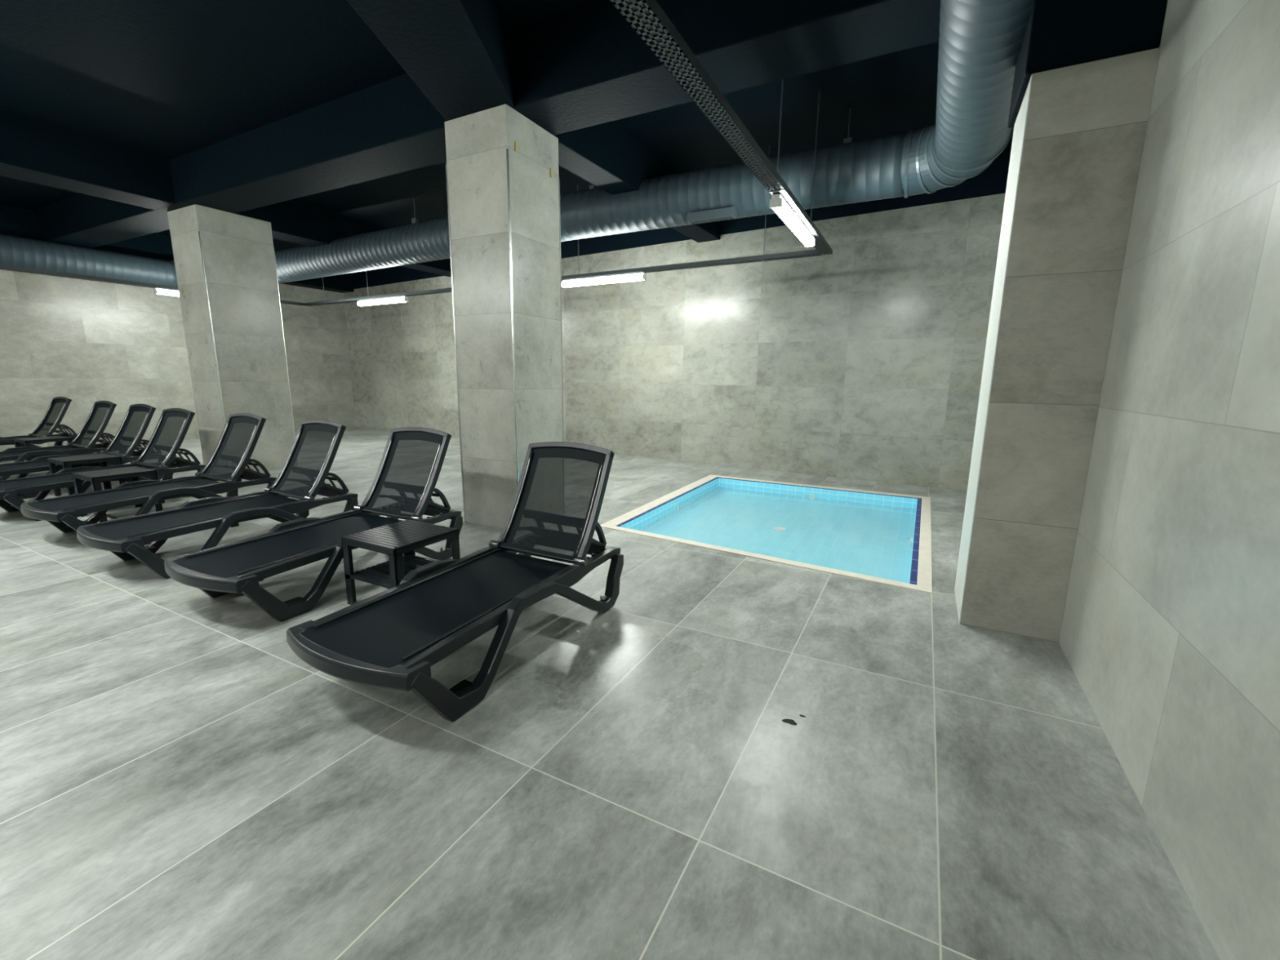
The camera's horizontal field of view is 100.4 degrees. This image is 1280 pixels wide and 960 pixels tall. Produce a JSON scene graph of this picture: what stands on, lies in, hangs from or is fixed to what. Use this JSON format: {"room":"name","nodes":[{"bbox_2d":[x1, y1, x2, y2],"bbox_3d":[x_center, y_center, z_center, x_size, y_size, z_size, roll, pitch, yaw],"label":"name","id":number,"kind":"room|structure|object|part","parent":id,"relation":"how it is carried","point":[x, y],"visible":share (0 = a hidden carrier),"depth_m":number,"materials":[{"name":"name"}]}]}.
{"room":"indoor swimming pool","nodes":[
{"label":"indoor swimming pool","id":0,"kind":"room"},
{"bbox_2d":[0,269,355,451],"bbox_3d":[-10.448,-1.998,7.590,0.200,4.020,13.290,6,12,27],"label":"wall","id":1,"kind":"structure","parent":0,"point":[85,342],"depth_m":9.49,"materials":[{"name":"tile"}]},
{"bbox_2d":[0,0,1167,293],"bbox_3d":[-4.364,-2.881,4.162,14.120,1.265,13.890,6,12,27],"label":"ceiling","id":2,"kind":"structure","parent":0,"point":[321,122],"depth_m":4.41,"materials":[{"name":"paint"}]},
{"bbox_2d":[0,264,304,305],"bbox_3d":[-7.817,-3.391,7.396,0.110,1.151,6.055,6,12,27],"label":"cable tray","id":3,"kind":"object","parent":2,"relation":"hanging from","point":[2,266],"visible":0.64,"depth_m":7.56,"materials":[{"name":"metal"}]},
{"bbox_2d":[153,288,179,296],"bbox_3d":[-7.160,-3.011,8.749,0.088,0.085,1.270,6,12,27],"label":"light","id":4,"kind":"object","parent":3,"relation":"attached to","point":[157,291],"visible":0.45,"depth_m":8.29,"materials":[{"name":"white plastic"}]},
{"bbox_2d":[157,289,179,296],"bbox_3d":[-7.160,-2.998,8.752,0.084,0.054,1.240,6,12,27],"label":"diffuser","id":5,"kind":"object","parent":4,"relation":"attached to","point":[170,292],"depth_m":8.32,"materials":[{"name":"white plastic"}]},
{"bbox_2d":[0,0,1034,288],"bbox_3d":[-4.974,-2.601,2.974,12.808,0.984,10.464,6,12,27],"label":"ventilation duct","id":6,"kind":"object","parent":2,"relation":"hanging from","point":[980,41],"visible":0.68,"depth_m":4.96,"materials":[{"name":"metal"}]},
{"bbox_2d":[686,206,737,224],"bbox_3d":[0.733,-2.696,5.445,0.500,0.092,0.120,6,12,27],"label":"grille","id":7,"kind":"object","parent":6,"relation":"attached to","point":[711,214],"depth_m":5.40,"materials":[{"name":"metal"}]},
{"bbox_2d":[303,145,821,306],"bbox_3d":[-2.246,-3.398,7.766,9.520,1.151,0.114,7,12,29],"label":"cable tray","id":8,"kind":"object","parent":2,"relation":"hanging from","point":[808,253],"visible":0.7,"depth_m":6.47,"materials":[{"name":"metal"}]},
{"bbox_2d":[357,296,408,306],"bbox_3d":[-4.393,-3.044,9.086,1.270,0.085,0.089,7,12,29],"label":"light","id":9,"kind":"object","parent":8,"relation":"attached to","point":[402,299],"visible":1,"depth_m":9.02,"materials":[{"name":"white plastic"}]},
{"bbox_3d":[-0.806,-3.227,6.957,0.020,1.151,0.110,7,12,29],"label":"hanger rod","id":10,"kind":"part","parent":8,"relation":"part of","materials":[{"name":"metal"}]},
{"bbox_2d":[561,272,646,288],"bbox_3d":[-0.488,-2.581,6.892,1.270,0.085,0.089,7,12,29],"label":"light","id":11,"kind":"object","parent":8,"relation":"attached to","point":[638,276],"visible":0.96,"depth_m":6.83,"materials":[{"name":"white plastic"}]},
{"bbox_3d":[1.361,-2.970,5.739,0.020,1.151,0.110,7,12,29],"label":"hanger rod","id":12,"kind":"part","parent":8,"relation":"part of","materials":[{"name":"metal"}]},
{"bbox_2d":[609,0,832,255],"bbox_3d":[-0.358,-2.114,1.145,0.110,1.151,9.935,6,12,27],"label":"cable tray","id":13,"kind":"object","parent":2,"relation":"hanging from","point":[649,20],"visible":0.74,"depth_m":2.47,"materials":[{"name":"metal"}]},
{"bbox_3d":[0.955,-2.565,3.591,0.110,1.151,0.020,6,12,27],"label":"hanger rod","id":14,"kind":"part","parent":13,"relation":"part of","materials":[{"name":"metal"}]},
{"bbox_2d":[768,194,814,247],"bbox_3d":[1.252,-2.068,4.305,0.088,0.085,1.270,6,12,27],"label":"light","id":15,"kind":"object","parent":13,"relation":"attached to","point":[777,202],"visible":1,"depth_m":4.11,"materials":[{"name":"white plastic"}]},
{"bbox_3d":[1.524,-2.761,4.652,0.110,1.151,0.020,6,12,27],"label":"hanger rod","id":16,"kind":"part","parent":13,"relation":"part of","materials":[{"name":"metal"}]},
{"bbox_2d":[0,426,1219,959],"bbox_3d":[-4.403,0.496,4.805,14.120,0.300,13.890,6,12,27],"label":"floor","id":17,"kind":"structure","parent":0,"point":[177,782],"depth_m":1.75,"materials":[{"name":"tile"}]},
{"bbox_2d":[0,396,77,447],"bbox_3d":[-9.218,-0.715,7.620,0.710,0.914,1.592,6,12,27],"label":"sun lounger","id":18,"kind":"object","parent":17,"relation":"on","point":[58,407],"visible":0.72,"depth_m":8.09,"materials":[{"name":"grey plastic"}]},
{"bbox_3d":[-8.916,-0.408,7.551,0.052,0.344,1.472,6,12,27],"label":"leg","id":19,"kind":"part","parent":18,"relation":"part of","materials":[{"name":"grey plastic"}]},
{"bbox_3d":[-9.461,-0.584,7.825,0.046,0.089,1.490,6,12,27],"label":"rail","id":20,"kind":"part","parent":18,"relation":"part of","materials":[{"name":"grey plastic"}]},
{"bbox_3d":[-8.936,-0.527,7.561,0.046,0.089,1.490,6,12,27],"label":"rail","id":21,"kind":"part","parent":18,"relation":"part of","materials":[{"name":"grey plastic"}]},
{"bbox_3d":[-8.948,-0.962,8.105,0.584,0.604,0.372,6,12,27],"label":"backrest frame","id":22,"kind":"part","parent":18,"relation":"part of","materials":[{"name":"grey plastic"}]},
{"bbox_2d":[13,435,72,458],"bbox_3d":[-8.102,-0.373,7.269,0.440,0.400,0.440,6,12,27],"label":"side table","id":23,"kind":"object","parent":17,"relation":"on","point":[58,439],"visible":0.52,"depth_m":7.16,"materials":[{"name":"grey plastic"}]},
{"bbox_3d":[-8.365,-0.346,7.191,0.050,0.370,0.050,6,12,27],"label":"leg","id":24,"kind":"part","parent":23,"relation":"part of","materials":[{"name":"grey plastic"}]},
{"bbox_3d":[-8.021,-0.308,7.013,0.050,0.370,0.050,6,12,27],"label":"leg","id":25,"kind":"part","parent":23,"relation":"part of","materials":[{"name":"grey plastic"}]},
{"bbox_3d":[-8.183,-0.408,7.530,0.050,0.370,0.050,6,12,27],"label":"leg","id":26,"kind":"part","parent":23,"relation":"part of","materials":[{"name":"grey plastic"}]},
{"bbox_2d":[0,400,124,480],"bbox_3d":[-7.517,-0.497,6.580,0.710,0.914,1.592,6,12,28],"label":"sun lounger","id":27,"kind":"object","parent":17,"relation":"on","point":[101,412],"visible":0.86,"depth_m":6.94,"materials":[{"name":"grey plastic"}]},
{"bbox_3d":[-7.797,-0.254,6.810,0.052,0.344,1.472,6,12,28],"label":"leg","id":28,"kind":"part","parent":27,"relation":"part of","materials":[{"name":"grey plastic"}]},
{"bbox_3d":[-7.237,-0.309,6.517,0.046,0.089,1.490,6,12,28],"label":"rail","id":29,"kind":"part","parent":27,"relation":"part of","materials":[{"name":"grey plastic"}]},
{"bbox_3d":[-7.756,-0.367,6.790,0.046,0.089,1.490,6,12,28],"label":"rail","id":30,"kind":"part","parent":27,"relation":"part of","materials":[{"name":"grey plastic"}]},
{"bbox_3d":[-7.217,-0.190,6.506,0.052,0.344,1.472,6,12,28],"label":"leg","id":31,"kind":"part","parent":27,"relation":"part of","materials":[{"name":"grey plastic"}]},
{"bbox_3d":[-7.238,-0.744,7.060,0.584,0.604,0.372,6,12,28],"label":"backrest frame","id":32,"kind":"part","parent":27,"relation":"part of","materials":[{"name":"grey plastic"}]},
{"bbox_2d":[0,404,162,498],"bbox_3d":[-6.406,-0.360,5.927,0.710,0.914,1.592,6,12,27],"label":"sun lounger","id":33,"kind":"object","parent":17,"relation":"on","point":[128,438],"visible":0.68,"depth_m":6.31,"materials":[{"name":"grey plastic"}]},
{"bbox_3d":[-6.124,-0.172,5.868,0.046,0.089,1.490,6,12,27],"label":"rail","id":34,"kind":"part","parent":33,"relation":"part of","materials":[{"name":"grey plastic"}]},
{"bbox_3d":[-6.647,-0.229,6.134,0.046,0.089,1.490,6,12,27],"label":"rail","id":35,"kind":"part","parent":33,"relation":"part of","materials":[{"name":"grey plastic"}]},
{"bbox_3d":[-6.688,-0.116,6.154,0.052,0.344,1.472,6,12,27],"label":"leg","id":36,"kind":"part","parent":33,"relation":"part of","materials":[{"name":"grey plastic"}]},
{"bbox_3d":[-6.104,-0.053,5.857,0.052,0.344,1.472,6,12,27],"label":"leg","id":37,"kind":"part","parent":33,"relation":"part of","materials":[{"name":"grey plastic"}]},
{"bbox_3d":[-6.133,-0.607,6.411,0.584,0.604,0.372,6,12,27],"label":"backrest frame","id":38,"kind":"part","parent":33,"relation":"part of","materials":[{"name":"grey plastic"}]},
{"bbox_2d":[47,453,125,496],"bbox_3d":[-5.874,-0.043,5.674,0.440,0.400,0.440,6,12,27],"label":"side table","id":39,"kind":"object","parent":17,"relation":"on","point":[67,461],"visible":0.54,"depth_m":5.59,"materials":[{"name":"grey plastic"}]},
{"bbox_3d":[-6.138,-0.016,5.596,0.050,0.370,0.050,6,12,27],"label":"leg","id":40,"kind":"part","parent":39,"relation":"part of","materials":[{"name":"grey plastic"}]},
{"bbox_3d":[-5.793,0.022,5.418,0.050,0.370,0.050,6,12,27],"label":"leg","id":41,"kind":"part","parent":39,"relation":"part of","materials":[{"name":"grey plastic"}]},
{"bbox_3d":[-5.956,-0.079,5.936,0.050,0.370,0.050,6,12,27],"label":"leg","id":42,"kind":"part","parent":39,"relation":"part of","materials":[{"name":"grey plastic"}]},
{"bbox_3d":[-5.611,-0.041,5.757,0.050,0.370,0.050,6,12,27],"label":"leg","id":43,"kind":"part","parent":39,"relation":"part of","materials":[{"name":"grey plastic"}]},
{"bbox_2d":[0,408,205,520],"bbox_3d":[-5.333,-0.209,5.201,0.710,0.914,1.592,6,12,26],"label":"sun lounger","id":44,"kind":"object","parent":17,"relation":"on","point":[159,454],"visible":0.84,"depth_m":5.56,"materials":[{"name":"grey plastic"}]},
{"bbox_3d":[-5.617,0.035,5.424,0.052,0.344,1.472,6,12,26],"label":"leg","id":45,"kind":"part","parent":44,"relation":"part of","materials":[{"name":"grey plastic"}]},
{"bbox_3d":[-5.577,-0.078,5.404,0.046,0.089,1.490,6,12,26],"label":"rail","id":46,"kind":"part","parent":44,"relation":"part of","materials":[{"name":"grey plastic"}]},
{"bbox_3d":[-5.050,-0.022,5.145,0.046,0.089,1.490,6,12,26],"label":"rail","id":47,"kind":"part","parent":44,"relation":"part of","materials":[{"name":"grey plastic"}]},
{"bbox_3d":[-5.029,0.097,5.135,0.052,0.344,1.472,6,12,26],"label":"leg","id":48,"kind":"part","parent":44,"relation":"part of","materials":[{"name":"grey plastic"}]},
{"bbox_3d":[-5.067,-0.457,5.688,0.584,0.604,0.372,6,12,26],"label":"backrest frame","id":49,"kind":"part","parent":44,"relation":"part of","materials":[{"name":"grey plastic"}]},
{"bbox_2d":[71,466,162,522],"bbox_3d":[-4.783,0.119,4.888,0.440,0.400,0.440,6,12,27],"label":"side table","id":50,"kind":"object","parent":17,"relation":"on","point":[95,477],"visible":0.48,"depth_m":4.79,"materials":[{"name":"grey plastic"}]},
{"bbox_3d":[-5.046,0.146,4.810,0.050,0.370,0.050,6,12,27],"label":"leg","id":51,"kind":"part","parent":50,"relation":"part of","materials":[{"name":"grey plastic"}]},
{"bbox_3d":[-4.701,0.184,4.632,0.050,0.370,0.050,6,12,27],"label":"leg","id":52,"kind":"part","parent":50,"relation":"part of","materials":[{"name":"grey plastic"}]},
{"bbox_3d":[-4.864,0.084,5.150,0.050,0.370,0.050,6,12,27],"label":"leg","id":53,"kind":"part","parent":50,"relation":"part of","materials":[{"name":"grey plastic"}]},
{"bbox_3d":[-4.519,0.122,4.971,0.050,0.370,0.050,6,12,27],"label":"leg","id":54,"kind":"part","parent":50,"relation":"part of","materials":[{"name":"grey plastic"}]},
{"bbox_2d":[20,413,276,533],"bbox_3d":[-4.133,-0.074,4.565,0.710,0.914,1.592,6,12,28],"label":"sun lounger","id":55,"kind":"object","parent":17,"relation":"on","point":[236,445],"visible":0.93,"depth_m":4.69,"materials":[{"name":"grey plastic"}]},
{"bbox_3d":[-4.372,0.056,4.775,0.046,0.089,1.490,6,12,28],"label":"rail","id":56,"kind":"part","parent":55,"relation":"part of","materials":[{"name":"grey plastic"}]},
{"bbox_3d":[-4.413,0.169,4.795,0.052,0.344,1.472,6,12,28],"label":"leg","id":57,"kind":"part","parent":55,"relation":"part of","materials":[{"name":"grey plastic"}]},
{"bbox_3d":[-3.853,0.114,4.502,0.046,0.089,1.490,6,12,28],"label":"rail","id":58,"kind":"part","parent":55,"relation":"part of","materials":[{"name":"grey plastic"}]},
{"bbox_3d":[-3.833,0.233,4.490,0.052,0.344,1.472,6,12,28],"label":"leg","id":59,"kind":"part","parent":55,"relation":"part of","materials":[{"name":"grey plastic"}]},
{"bbox_3d":[-3.853,-0.321,5.045,0.584,0.604,0.372,6,12,28],"label":"backrest frame","id":60,"kind":"part","parent":55,"relation":"part of","materials":[{"name":"grey plastic"}]},
{"bbox_2d":[76,419,358,578],"bbox_3d":[-3.035,0.060,3.928,0.710,0.914,1.592,7,12,29],"label":"sun lounger","id":61,"kind":"object","parent":17,"relation":"on","point":[304,473],"visible":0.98,"depth_m":3.99,"materials":[{"name":"grey plastic"}]},
{"bbox_3d":[-3.271,0.189,4.143,0.046,0.089,1.490,7,12,29],"label":"rail","id":62,"kind":"part","parent":61,"relation":"part of","materials":[{"name":"grey plastic"}]},
{"bbox_3d":[-3.311,0.302,4.164,0.052,0.344,1.472,7,12,29],"label":"leg","id":63,"kind":"part","parent":61,"relation":"part of","materials":[{"name":"grey plastic"}]},
{"bbox_3d":[-2.757,0.249,3.858,0.046,0.089,1.490,7,12,29],"label":"rail","id":64,"kind":"part","parent":61,"relation":"part of","materials":[{"name":"grey plastic"}]},
{"bbox_3d":[-2.739,0.369,3.847,0.052,0.344,1.472,7,12,29],"label":"leg","id":65,"kind":"part","parent":61,"relation":"part of","materials":[{"name":"grey plastic"}]},
{"bbox_3d":[-2.744,-0.185,4.402,0.584,0.604,0.372,7,12,29],"label":"backrest frame","id":66,"kind":"part","parent":61,"relation":"part of","materials":[{"name":"grey plastic"}]},
{"bbox_2d":[167,204,295,471],"bbox_3d":[-5.383,-1.764,7.123,0.700,3.250,0.847,6,12,27],"label":"tiled column","id":67,"kind":"structure","parent":17,"relation":"on","point":[225,265],"depth_m":6.84,"materials":[{"name":"tile"}]},
{"bbox_3d":[-5.276,-1.517,6.631,0.012,2.950,0.012,6,12,27],"label":"corner trim","id":68,"kind":"part","parent":67,"relation":"part of","materials":[{"name":"metal"}]},
{"bbox_3d":[-4.886,-1.651,7.357,0.012,2.950,0.012,6,12,27],"label":"corner trim","id":69,"kind":"part","parent":67,"relation":"part of","materials":[{"name":"metal"}]},
{"bbox_2d":[164,426,462,622],"bbox_3d":[-1.956,0.181,3.356,0.710,0.914,1.592,6,12,26],"label":"sun lounger","id":70,"kind":"object","parent":17,"relation":"on","point":[405,481],"visible":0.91,"depth_m":3.39,"materials":[{"name":"grey plastic"}]},
{"bbox_3d":[-2.200,0.313,3.560,0.046,0.089,1.490,6,12,26],"label":"rail","id":71,"kind":"part","parent":70,"relation":"part of","materials":[{"name":"grey plastic"}]},
{"bbox_3d":[-2.240,0.425,3.580,0.052,0.344,1.472,6,12,26],"label":"leg","id":72,"kind":"part","parent":70,"relation":"part of","materials":[{"name":"grey plastic"}]},
{"bbox_3d":[-1.673,0.368,3.300,0.046,0.089,1.490,6,12,26],"label":"rail","id":73,"kind":"part","parent":70,"relation":"part of","materials":[{"name":"grey plastic"}]},
{"bbox_3d":[-1.653,0.487,3.289,0.052,0.344,1.472,6,12,26],"label":"leg","id":74,"kind":"part","parent":70,"relation":"part of","materials":[{"name":"grey plastic"}]},
{"bbox_3d":[-1.690,-0.067,3.843,0.584,0.604,0.372,6,12,26],"label":"backrest frame","id":75,"kind":"part","parent":70,"relation":"part of","materials":[{"name":"grey plastic"}]},
{"bbox_2d":[341,519,460,604],"bbox_3d":[-1.372,0.499,3.099,0.440,0.400,0.440,6,12,27],"label":"side table","id":76,"kind":"object","parent":17,"relation":"on","point":[394,540],"visible":0.83,"depth_m":3.00,"materials":[{"name":"grey plastic"}]},
{"bbox_3d":[-1.636,0.526,3.021,0.050,0.370,0.050,6,12,27],"label":"leg","id":77,"kind":"part","parent":76,"relation":"part of","materials":[{"name":"grey plastic"}]},
{"bbox_2d":[344,554,435,589],"bbox_3d":[-1.375,0.532,3.100,0.440,0.034,0.428,6,12,27],"label":"shelf","id":78,"kind":"object","parent":76,"relation":"attached to","point":[379,575],"depth_m":3.05,"materials":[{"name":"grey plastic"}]},
{"bbox_3d":[-1.291,0.564,2.843,0.050,0.370,0.050,6,12,27],"label":"leg","id":79,"kind":"part","parent":76,"relation":"part of","materials":[{"name":"grey plastic"}]},
{"bbox_3d":[-1.454,0.464,3.361,0.050,0.370,0.050,6,12,27],"label":"leg","id":80,"kind":"part","parent":76,"relation":"part of","materials":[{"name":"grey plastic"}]},
{"bbox_3d":[-1.109,0.502,3.183,0.050,0.370,0.050,6,12,27],"label":"leg","id":81,"kind":"part","parent":76,"relation":"part of","materials":[{"name":"grey plastic"}]},
{"bbox_2d":[286,441,623,721],"bbox_3d":[-0.760,0.346,2.560,0.710,0.914,1.592,6,12,27],"label":"sun lounger","id":82,"kind":"object","parent":17,"relation":"on","point":[392,638],"visible":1,"depth_m":2.48,"materials":[{"name":"grey plastic"}]},
{"bbox_3d":[-1.001,0.477,2.768,0.046,0.089,1.490,6,12,27],"label":"rail","id":83,"kind":"part","parent":82,"relation":"part of","materials":[{"name":"grey plastic"}]},
{"bbox_3d":[-1.042,0.590,2.788,0.052,0.344,1.472,6,12,27],"label":"leg","id":84,"kind":"part","parent":82,"relation":"part of","materials":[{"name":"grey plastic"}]},
{"bbox_3d":[-0.479,0.535,2.499,0.046,0.089,1.490,6,12,27],"label":"rail","id":85,"kind":"part","parent":82,"relation":"part of","materials":[{"name":"grey plastic"}]},
{"bbox_3d":[-0.460,0.654,2.488,0.052,0.344,1.472,6,12,27],"label":"leg","id":86,"kind":"part","parent":82,"relation":"part of","materials":[{"name":"grey plastic"}]},
{"bbox_3d":[-0.485,0.100,3.042,0.584,0.604,0.372,6,12,27],"label":"backrest frame","id":87,"kind":"part","parent":82,"relation":"part of","materials":[{"name":"grey plastic"}]},
{"bbox_2d":[444,103,564,528],"bbox_3d":[-1.126,-1.240,4.626,0.646,3.250,0.651,6,12,27],"label":"tiled column","id":88,"kind":"structure","parent":17,"relation":"on","point":[503,180],"depth_m":4.35,"materials":[{"name":"tile"}]},
{"bbox_3d":[-1.557,-1.072,4.521,0.012,2.950,0.012,6,12,27],"label":"corner trim","id":89,"kind":"part","parent":88,"relation":"part of","materials":[{"name":"metal"}]},
{"bbox_3d":[-1.002,-1.011,4.234,0.012,2.950,0.012,6,12,27],"label":"corner trim","id":90,"kind":"part","parent":88,"relation":"part of","materials":[{"name":"metal"}]},
{"bbox_3d":[-0.704,-1.113,4.790,0.012,2.950,0.012,6,12,27],"label":"corner trim","id":91,"kind":"part","parent":88,"relation":"part of","materials":[{"name":"metal"}]},
{"bbox_2d":[600,475,932,593],"bbox_3d":[1.381,0.456,5.297,2.649,0.286,3.213,6,12,27],"label":"pool","id":92,"kind":"object","parent":17,"relation":"in","point":[885,538],"visible":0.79,"depth_m":5.36,"materials":[{"name":"liquid"}]},
{"bbox_2d":[782,718,796,724],"bbox_3d":[0.574,0.925,2.043,0.056,0.002,0.030,6,12,27],"label":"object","id":93,"kind":"object","parent":17,"relation":"on","point":[791,722],"visible":1,"depth_m":2.04,"materials":[{"name":"grey"}]},
{"bbox_2d":[954,47,1159,642],"bbox_3d":[2.064,-0.545,2.780,0.434,2.650,0.547,6,12,27],"label":"tiled column","id":94,"kind":"structure","parent":17,"relation":"on","point":[1079,132],"depth_m":2.52,"materials":[{"name":"tile"}]},
{"bbox_3d":[1.876,-0.566,2.879,0.005,2.649,0.543,6,12,27],"label":"panel","id":95,"kind":"part","parent":94,"relation":"part of","materials":[{"name":"white tile"}]},
{"bbox_2d":[343,151,1010,491],"bbox_3d":[-1.532,-2.307,9.748,13.986,4.020,0.200,8,13,33],"label":"wall","id":96,"kind":"structure","parent":0,"point":[864,360],"depth_m":7.47,"materials":[{"name":"tile"}]},
{"bbox_2d":[1058,0,1279,959],"bbox_3d":[1.378,-0.559,0.754,0.200,4.020,11.978,6,12,27],"label":"wall","id":97,"kind":"structure","parent":0,"point":[1170,633],"depth_m":1.55,"materials":[{"name":"tile"}]}
]}

